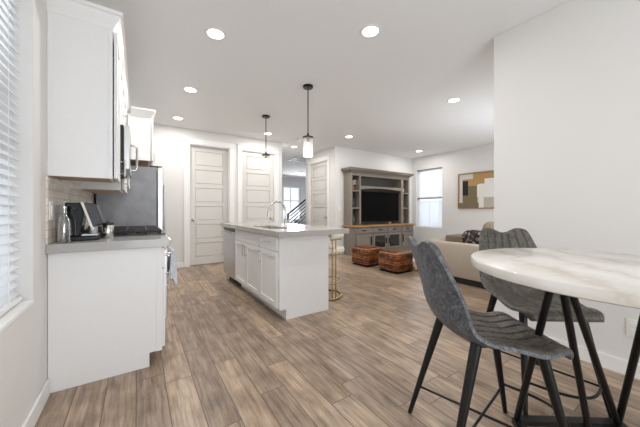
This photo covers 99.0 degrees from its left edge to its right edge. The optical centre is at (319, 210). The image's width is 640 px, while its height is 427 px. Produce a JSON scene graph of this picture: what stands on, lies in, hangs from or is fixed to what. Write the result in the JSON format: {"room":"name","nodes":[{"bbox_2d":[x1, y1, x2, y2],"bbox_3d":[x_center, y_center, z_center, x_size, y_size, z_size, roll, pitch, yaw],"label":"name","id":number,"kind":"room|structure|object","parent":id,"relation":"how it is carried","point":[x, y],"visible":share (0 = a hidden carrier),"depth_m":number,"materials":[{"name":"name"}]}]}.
{"room":"open-plan kitchen","nodes":[
{"label":"open-plan kitchen","id":0,"kind":"room"},
{"bbox_2d":[0,0,95,426],"bbox_3d":[-1.364,-0.250,1.047,0.187,2.740,8.655,0,0,-34],"label":"wall","id":1,"kind":"structure","parent":0,"point":[24,343],"depth_m":1.43,"materials":[{"name":"white paint"}]},
{"bbox_2d":[0,0,21,316],"bbox_3d":[-1.126,-0.371,0.746,0.060,1.671,1.570,0,0,-34],"label":"window blind","id":2,"kind":"object","parent":1,"relation":"attached to","point":[8,299],"visible":1,"depth_m":1.30,"materials":[{"name":"white plastic"}]},
{"bbox_2d":[0,300,33,332],"bbox_3d":[-1.129,0.481,0.744,0.143,0.022,1.588,0,0,-34],"label":"trim","id":3,"kind":"structure","parent":1,"relation":"attached to","point":[10,316],"depth_m":1.25,"materials":[{"name":"white wood"}]},
{"bbox_2d":[21,379,49,426],"bbox_3d":[-0.334,1.071,-0.319,0.016,0.098,4.738,0,0,-34],"label":"baseboard","id":4,"kind":"structure","parent":1,"relation":"attached to","point":[34,413],"depth_m":1.47,"materials":[{"name":"white wood"}]},
{"bbox_2d":[49,201,52,219],"bbox_3d":[-1.660,0.000,1.688,0.011,0.115,0.072,0,0,-34],"label":"light switch","id":5,"kind":"object","parent":1,"relation":"attached to","point":[50,202],"visible":1,"depth_m":1.67,"materials":[{"name":"white plastic"}]},
{"bbox_2d":[46,176,92,243],"bbox_3d":[-2.195,-0.056,2.475,0.008,0.519,2.008,0,0,-34],"label":"backsplash","id":6,"kind":"structure","parent":1,"relation":"attached to","point":[57,191],"depth_m":1.89,"materials":[{"name":"tile"}]},
{"bbox_2d":[46,0,125,182],"bbox_3d":[-1.580,-0.766,1.888,0.382,1.107,0.400,0,0,-34],"label":"upper cabinet","id":7,"kind":"object","parent":1,"relation":"attached to","point":[85,39],"visible":1,"depth_m":1.75,"materials":[{"name":"white wood"}]},
{"bbox_2d":[81,84,129,193],"bbox_3d":[-2.348,-0.762,3.043,0.382,1.115,0.829,0,0,-34],"label":"upper cabinet","id":8,"kind":"object","parent":1,"relation":"attached to","point":[93,187],"visible":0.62,"depth_m":2.79,"materials":[{"name":"white wood"}]},
{"bbox_2d":[120,46,128,125],"bbox_3d":[-1.905,-1.000,2.376,0.382,0.640,0.768,0,0,-34],"label":"upper cabinet","id":9,"kind":"object","parent":1,"relation":"attached to","point":[123,62],"visible":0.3,"depth_m":2.41,"materials":[{"name":"white wood"}]},
{"bbox_2d":[120,125,137,178],"bbox_3d":[-1.871,-0.495,2.397,0.459,0.359,0.757,0,0,-34],"label":"microwave","id":10,"kind":"object","parent":9,"relation":"attached to","point":[126,146],"visible":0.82,"depth_m":2.17,"materials":[{"name":"silver metal"}]},
{"bbox_2d":[127,106,155,166],"bbox_3d":[-2.720,-0.988,3.855,0.662,0.665,1.048,0,0,-34],"label":"upper cabinet","id":11,"kind":"object","parent":1,"relation":"attached to","point":[140,120],"visible":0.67,"depth_m":3.56,"materials":[{"name":"white wood"}]},
{"bbox_2d":[153,124,281,262],"bbox_3d":[-2.335,-0.250,5.683,3.328,2.740,0.140,0,0,-34],"label":"wall","id":12,"kind":"structure","parent":0,"point":[168,141],"depth_m":5.31,"materials":[{"name":"white paint"}]},
{"bbox_2d":[177,262,183,267],"bbox_3d":[-1.933,1.070,5.856,2.464,0.100,0.016,0,0,-34],"label":"baseboard","id":13,"kind":"structure","parent":12,"relation":"attached to","point":[179,265],"depth_m":5.33,"materials":[{"name":"white wood"}]},
{"bbox_2d":[190,146,227,264],"bbox_3d":[-2.301,-0.099,5.706,0.771,2.422,0.108,0,0,-34],"label":"door","id":14,"kind":"structure","parent":12,"relation":"in","point":[208,166],"depth_m":5.70,"materials":[{"name":"paint"}]},
{"bbox_2d":[184,137,233,266],"bbox_3d":[-2.281,-0.158,5.666,0.983,2.555,0.100,0,0,-34],"label":"trim","id":15,"kind":"structure","parent":12,"relation":"attached to","point":[187,141],"depth_m":5.43,"materials":[{"name":"white wood"}]},
{"bbox_2d":[242,151,273,221],"bbox_3d":[-1.409,-0.099,6.233,0.771,2.422,0.108,0,0,-34],"label":"door","id":16,"kind":"structure","parent":12,"relation":"in","point":[257,178],"depth_m":6.24,"materials":[{"name":"paint"}]},
{"bbox_2d":[237,143,279,221],"bbox_3d":[-1.393,-0.168,6.219,1.005,2.575,0.060,0,0,-34],"label":"trim","id":17,"kind":"structure","parent":12,"relation":"attached to","point":[240,147],"depth_m":6.16,"materials":[{"name":"white wood"}]},
{"bbox_2d":[282,176,305,223],"bbox_3d":[-1.841,-0.250,13.035,5.635,2.740,0.150,0,0,-34],"label":"wall","id":18,"kind":"structure","parent":0,"point":[286,181],"depth_m":13.46,"materials":[{"name":"grey paint"}]},
{"bbox_2d":[283,186,299,221],"bbox_3d":[-1.403,-0.295,13.320,0.948,1.728,0.060,0,0,-34],"label":"window","id":19,"kind":"structure","parent":18,"relation":"in","point":[290,200],"depth_m":13.28,"materials":[{"name":"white glass"}]},
{"bbox_2d":[306,147,331,244],"bbox_3d":[0.002,-0.250,7.603,0.140,2.740,1.319,0,0,-34],"label":"wall","id":20,"kind":"structure","parent":0,"point":[329,150],"depth_m":7.42,"materials":[{"name":"white paint"}]},
{"bbox_2d":[311,161,326,226],"bbox_3d":[-0.035,-0.099,7.560,0.108,2.422,0.861,0,0,-34],"label":"door","id":21,"kind":"structure","parent":20,"relation":"in","point":[318,171],"depth_m":7.56,"materials":[{"name":"paint"}]},
{"bbox_2d":[308,154,329,243],"bbox_3d":[-0.049,-0.168,7.544,0.060,2.575,1.110,0,0,-34],"label":"trim","id":22,"kind":"structure","parent":20,"relation":"attached to","point":[326,157],"depth_m":7.35,"materials":[{"name":"white wood"}]},
{"bbox_2d":[86,0,569,177],"bbox_3d":[0.688,-1.680,6.101,9.300,0.120,15.000,0,0,-34],"label":"ceiling","id":23,"kind":"structure","parent":0,"point":[390,90],"depth_m":3.12,"materials":[{"name":"white paint"}]},
{"bbox_2d":[172,116,183,119],"bbox_3d":[-2.490,-1.616,4.790,0.184,0.008,0.184,0,0,-34],"label":"recessed light","id":24,"kind":"object","parent":23,"relation":"in","point":[173,117],"visible":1,"depth_m":4.80,"materials":[{"name":"white plastic"}]},
{"bbox_2d":[183,86,197,92],"bbox_3d":[-1.735,-1.616,3.660,0.184,0.008,0.184,0,0,-34],"label":"recessed light","id":25,"kind":"object","parent":23,"relation":"in","point":[187,88],"visible":1,"depth_m":3.65,"materials":[{"name":"white plastic"}]},
{"bbox_2d":[205,27,225,39],"bbox_3d":[-0.957,-1.616,2.502,0.184,0.008,0.184,0,0,-34],"label":"recessed light","id":26,"kind":"object","parent":23,"relation":"in","point":[214,33],"visible":1,"depth_m":2.50,"materials":[{"name":"white plastic"}]},
{"bbox_2d":[262,115,269,165],"bbox_3d":[-0.927,-1.157,4.689,0.144,0.924,0.144,0,0,0],"label":"pendant light","id":27,"kind":"object","parent":23,"relation":"hanging from","point":[263,116],"visible":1,"depth_m":4.67,"materials":[{"name":"brown metal"}]},
{"bbox_2d":[288,158,305,161],"bbox_3d":[-0.648,-1.614,8.779,0.600,0.012,0.500,0,0,-34],"label":"ceiling vent","id":28,"kind":"object","parent":23,"relation":"in","point":[293,159],"visible":0.76,"depth_m":8.81,"materials":[{"name":"white metal"}]},
{"bbox_2d":[302,84,312,151],"bbox_3d":[-0.156,-1.157,3.557,0.144,0.924,0.144,0,0,0],"label":"pendant light","id":29,"kind":"object","parent":23,"relation":"hanging from","point":[307,87],"visible":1,"depth_m":3.55,"materials":[{"name":"brown metal"}]},
{"bbox_2d":[360,24,380,37],"bbox_3d":[0.456,-1.616,2.467,0.184,0.008,0.184,0,0,-34],"label":"recessed light","id":30,"kind":"object","parent":23,"relation":"in","point":[371,30],"visible":1,"depth_m":2.45,"materials":[{"name":"white plastic"}]},
{"bbox_2d":[447,97,460,102],"bbox_3d":[1.967,-1.616,4.009,0.184,0.008,0.184,0,0,-34],"label":"recessed light","id":31,"kind":"object","parent":23,"relation":"in","point":[452,100],"visible":1,"depth_m":4.02,"materials":[{"name":"white plastic"}]},
{"bbox_2d":[35,249,639,426],"bbox_3d":[0.688,1.180,6.101,9.300,0.120,15.000,0,0,-34],"label":"floor","id":32,"kind":"structure","parent":0,"point":[227,358],"depth_m":1.88,"materials":[{"name":"brown wood"}]},
{"bbox_2d":[48,247,169,392],"bbox_3d":[-1.475,0.692,1.986,0.664,0.856,0.339,0,0,-34],"label":"base cabinet","id":33,"kind":"object","parent":32,"relation":"on","point":[106,309],"visible":0.88,"depth_m":1.81,"materials":[{"name":"white wood"}]},
{"bbox_2d":[46,235,169,253],"bbox_3d":[-1.473,0.234,1.971,0.652,0.057,0.377,0,0,-34],"label":"countertop","id":34,"kind":"structure","parent":33,"relation":"on","point":[128,242],"depth_m":1.82,"materials":[{"name":"grey stone"}]},
{"bbox_2d":[57,206,70,242],"bbox_3d":[-1.635,0.088,1.747,0.066,0.232,0.066,0,0,-34],"label":"glass bottle","id":35,"kind":"object","parent":34,"relation":"on","point":[64,208],"visible":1,"depth_m":1.74,"materials":[{"name":"clear glass"}]},
{"bbox_2d":[65,202,104,240],"bbox_3d":[-1.641,0.073,1.917,0.199,0.265,0.158,0,0,-34],"label":"coffee maker","id":36,"kind":"object","parent":34,"relation":"on","point":[77,213],"visible":0.98,"depth_m":1.85,"materials":[{"name":"black plastic"}]},
{"bbox_2d":[81,233,99,235],"bbox_3d":[-1.620,0.169,1.931,0.090,0.012,0.120,0,0,-34],"label":"drip tray","id":37,"kind":"object","parent":36,"relation":"on","point":[85,234],"depth_m":1.89,"materials":[{"name":"silver metal"}]},
{"bbox_2d":[88,226,97,233],"bbox_3d":[-1.607,0.137,1.934,0.056,0.050,0.056,0,0,-34],"label":"mug","id":38,"kind":"object","parent":36,"relation":"on","point":[94,229],"visible":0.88,"depth_m":1.91,"materials":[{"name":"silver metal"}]},
{"bbox_2d":[102,221,113,237],"bbox_3d":[-1.589,0.142,2.048,0.074,0.125,0.074,0,0,-34],"label":"canister","id":39,"kind":"object","parent":34,"relation":"on","point":[107,227],"visible":0.95,"depth_m":2.02,"materials":[{"name":"silver metal"}]},
{"bbox_2d":[64,225,170,333],"bbox_3d":[-1.752,0.610,2.477,0.709,0.900,0.765,0,0,-34],"label":"range","id":40,"kind":"object","parent":32,"relation":"on","point":[119,231],"visible":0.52,"depth_m":2.32,"materials":[{"name":"silver metal"}]},
{"bbox_2d":[64,231,164,238],"bbox_3d":[-1.784,0.203,2.455,0.633,0.023,0.765,0,0,-34],"label":"cooktop","id":41,"kind":"object","parent":40,"relation":"in","point":[133,233],"depth_m":2.25,"materials":[{"name":"black ceramic"}]},
{"bbox_2d":[167,247,177,283],"bbox_3d":[-1.352,0.496,2.493,0.062,0.288,0.310,0,0,-34],"label":"dish towel","id":42,"kind":"object","parent":40,"relation":"hanging from","point":[171,262],"visible":0.92,"depth_m":2.38,"materials":[{"name":"white fabric"}]},
{"bbox_2d":[96,165,166,248],"bbox_3d":[-2.670,0.249,3.929,0.769,1.702,0.900,0,0,-34],"label":"refrigerator","id":43,"kind":"object","parent":32,"relation":"on","point":[143,204],"visible":0.42,"depth_m":3.59,"materials":[{"name":"silver metal"}]},
{"bbox_2d":[222,227,240,285],"bbox_3d":[-1.187,0.695,4.371,0.623,0.850,0.605,0,0,-34],"label":"dishwasher","id":44,"kind":"object","parent":32,"relation":"on","point":[229,233],"visible":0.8,"depth_m":4.18,"materials":[{"name":"silver metal"}]},
{"bbox_2d":[235,229,327,319],"bbox_3d":[-0.762,0.692,3.778,0.662,0.857,2.104,0,0,-34],"label":"base cabinet","id":45,"kind":"object","parent":32,"relation":"on","point":[289,275],"visible":0.94,"depth_m":2.96,"materials":[{"name":"white wood"}]},
{"bbox_2d":[220,222,348,237],"bbox_3d":[-0.658,0.234,3.816,0.872,0.056,2.275,0,0,-34],"label":"countertop","id":46,"kind":"structure","parent":45,"relation":"on","point":[276,229],"depth_m":3.11,"materials":[{"name":"stone"}]},
{"bbox_2d":[267,201,289,226],"bbox_3d":[-0.516,0.042,3.439,0.315,0.327,0.060,0,0,-34],"label":"faucet","id":47,"kind":"object","parent":46,"relation":"on","point":[269,210],"visible":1,"depth_m":3.46,"materials":[{"name":"silver metal"}]},
{"bbox_2d":[287,199,305,223],"bbox_3d":[-0.206,-0.240,10.670,2.380,2.720,0.050,0,0,-34],"label":"stair railing","id":48,"kind":"object","parent":32,"relation":"on","point":[305,199],"visible":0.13,"depth_m":10.24,"materials":[{"name":"black metal"}]},
{"bbox_2d":[294,211,305,224],"bbox_3d":[0.126,0.292,11.599,3.730,1.675,1.020,0,0,-34],"label":"stairs","id":49,"kind":"structure","parent":32,"relation":"on","point":[303,221],"depth_m":11.18,"materials":[{"name":"carpet"}]},
{"bbox_2d":[328,234,343,300],"bbox_3d":[0.055,0.696,3.615,0.514,0.849,0.528,0,0,-34],"label":"counter stool","id":50,"kind":"object","parent":32,"relation":"on","point":[332,249],"visible":0.5,"depth_m":3.44,"materials":[{"name":"gold metal"}]},
{"bbox_2d":[352,245,382,266],"bbox_3d":[0.973,0.926,5.654,0.483,0.387,0.483,0,0,-34],"label":"pouf","id":51,"kind":"object","parent":32,"relation":"on","point":[362,255],"visible":0.91,"depth_m":5.46,"materials":[{"name":"brown leather"}]},
{"bbox_2d":[341,167,415,255],"bbox_3d":[1.673,0.025,7.447,2.430,2.190,0.472,0,0,-34],"label":"entertainment center","id":52,"kind":"object","parent":32,"relation":"on","point":[384,235],"visible":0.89,"depth_m":7.24,"materials":[{"name":"beige paint"}]},
{"bbox_2d":[352,213,355,224],"bbox_3d":[0.831,0.227,6.988,0.160,0.299,0.160,0,0,-34],"label":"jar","id":53,"kind":"object","parent":52,"relation":"on","point":[353,215],"visible":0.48,"depth_m":6.93,"materials":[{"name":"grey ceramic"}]},
{"bbox_2d":[361,191,397,224],"bbox_3d":[1.647,-0.064,7.471,1.435,0.881,0.133,0,0,-34],"label":"television","id":54,"kind":"object","parent":52,"relation":"on","point":[375,206],"visible":0.87,"depth_m":7.40,"materials":[{"name":"black plastic"}]},
{"bbox_2d":[361,186,400,191],"bbox_3d":[1.613,-0.590,7.514,1.533,0.090,0.267,0,0,-34],"label":"niche shelf","id":55,"kind":"object","parent":52,"relation":"attached to","point":[363,188],"depth_m":7.58,"materials":[{"name":"beige paint"}]},
{"bbox_2d":[378,249,412,273],"bbox_3d":[1.398,0.926,5.060,0.473,0.387,0.473,0,0,-34],"label":"pouf","id":56,"kind":"object","parent":32,"relation":"on","point":[395,261],"visible":0.98,"depth_m":4.89,"materials":[{"name":"brown leather"}]},
{"bbox_2d":[412,259,417,270],"bbox_3d":[1.804,1.025,5.162,0.280,0.190,0.280,0,0,-34],"label":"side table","id":57,"kind":"object","parent":32,"relation":"on","point":[414,263],"visible":0.15,"depth_m":5.04,"materials":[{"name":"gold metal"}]},
{"bbox_2d":[429,237,484,288],"bbox_3d":[2.702,0.809,4.426,1.300,0.622,1.660,0,0,-34],"label":"sofa","id":58,"kind":"object","parent":32,"relation":"on","point":[457,255],"visible":0.38,"depth_m":4.13,"materials":[{"name":"beige fabric"}]},
{"bbox_2d":[446,234,461,242],"bbox_3d":[2.528,0.561,4.778,0.460,0.253,0.440,0,0,-34],"label":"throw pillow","id":59,"kind":"object","parent":58,"relation":"on","point":[455,237],"visible":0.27,"depth_m":4.72,"materials":[{"name":"brown fabric"}]},
{"bbox_2d":[462,230,480,243],"bbox_3d":[2.425,0.490,4.265,0.170,0.376,0.400,0,0,-34],"label":"throw pillow","id":60,"kind":"object","parent":58,"relation":"on","point":[469,236],"visible":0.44,"depth_m":4.24,"materials":[{"name":"black fabric"}]},
{"bbox_2d":[482,221,493,228],"bbox_3d":[2.741,0.420,4.295,0.191,0.497,0.340,0,0,-34],"label":"throw pillow","id":61,"kind":"object","parent":58,"relation":"on","point":[490,224],"visible":0.16,"depth_m":4.28,"materials":[{"name":"beige fabric"}]},
{"bbox_2d":[407,236,573,426],"bbox_3d":[0.789,0.627,1.291,0.680,0.992,0.472,0,0,0],"label":"counter chair","id":62,"kind":"object","parent":32,"relation":"on","point":[498,331],"visible":0.99,"depth_m":1.17,"materials":[{"name":"grey fabric"}]},
{"bbox_2d":[479,228,611,417],"bbox_3d":[1.347,0.627,1.709,0.472,0.992,0.680,0,0,2],"label":"counter chair","id":63,"kind":"object","parent":32,"relation":"on","point":[527,301],"visible":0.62,"depth_m":1.74,"materials":[{"name":"grey fabric"}]},
{"bbox_2d":[471,248,639,426],"bbox_3d":[1.216,0.672,1.121,1.046,0.894,1.046,0,0,-34],"label":"table","id":64,"kind":"object","parent":32,"relation":"on","point":[613,278],"visible":0.99,"depth_m":1.18,"materials":[{"name":"white stone"}]},
{"bbox_2d":[332,146,411,254],"bbox_3d":[1.601,-0.250,7.788,3.010,2.740,0.140,0,0,-34],"label":"wall","id":65,"kind":"structure","parent":0,"point":[342,157],"depth_m":7.17,"materials":[{"name":"white paint"}]},
{"bbox_2d":[412,143,493,243],"bbox_3d":[4.167,-0.250,6.828,0.200,2.740,4.580,0,0,-34],"label":"wall","id":66,"kind":"structure","parent":0,"point":[455,220],"depth_m":7.47,"materials":[{"name":"white paint"}]},
{"bbox_2d":[419,169,441,227],"bbox_3d":[3.337,-0.361,8.159,0.050,1.744,0.863,0,0,-34],"label":"window","id":67,"kind":"structure","parent":66,"relation":"in","point":[436,169],"depth_m":8.16,"materials":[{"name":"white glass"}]},
{"bbox_2d":[417,197,441,227],"bbox_3d":[3.270,0.062,8.114,0.060,0.879,0.845,0,0,-34],"label":"window blind","id":68,"kind":"object","parent":67,"relation":"attached to","point":[429,212],"visible":0.8,"depth_m":8.10,"materials":[{"name":"white fabric"}]},
{"bbox_2d":[417,167,441,197],"bbox_3d":[3.270,-0.806,8.114,0.060,0.845,0.845,0,0,-34],"label":"window blind","id":69,"kind":"object","parent":67,"relation":"attached to","point":[429,189],"visible":0.9,"depth_m":8.10,"materials":[{"name":"white fabric"}]},
{"bbox_2d":[458,170,493,208],"bbox_3d":[4.066,-0.505,6.758,0.045,0.920,1.315,0,0,-34],"label":"wall picture","id":70,"kind":"object","parent":66,"relation":"attached to","point":[475,189],"visible":0.61,"depth_m":6.92,"materials":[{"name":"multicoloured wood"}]},
{"bbox_2d":[494,0,639,363],"bbox_3d":[2.744,-0.250,1.002,0.140,2.740,3.830,0,0,-34],"label":"wall","id":71,"kind":"structure","parent":0,"point":[567,77],"depth_m":2.08,"materials":[{"name":"white paint"}]},
{"bbox_2d":[547,336,639,379],"bbox_3d":[2.677,1.070,0.962,0.016,0.100,3.819,0,0,-34],"label":"baseboard","id":72,"kind":"structure","parent":71,"relation":"attached to","point":[619,365],"depth_m":1.93,"materials":[{"name":"white wood"}]},
{"bbox_2d":[626,318,637,336],"bbox_3d":[2.103,0.790,1.830,0.009,0.115,0.072,0,0,-34],"label":"wall outlet","id":73,"kind":"object","parent":71,"relation":"attached to","point":[631,324],"visible":0.62,"depth_m":1.84,"materials":[{"name":"white plastic"}]},
{"bbox_2d":[630,322,636,326],"bbox_3d":[2.101,0.766,1.829,0.003,0.030,0.034,0,0,-34],"label":"receptacle","id":74,"kind":"object","parent":73,"relation":"attached to","point":[632,324],"depth_m":1.83,"materials":[{"name":"white plastic"}]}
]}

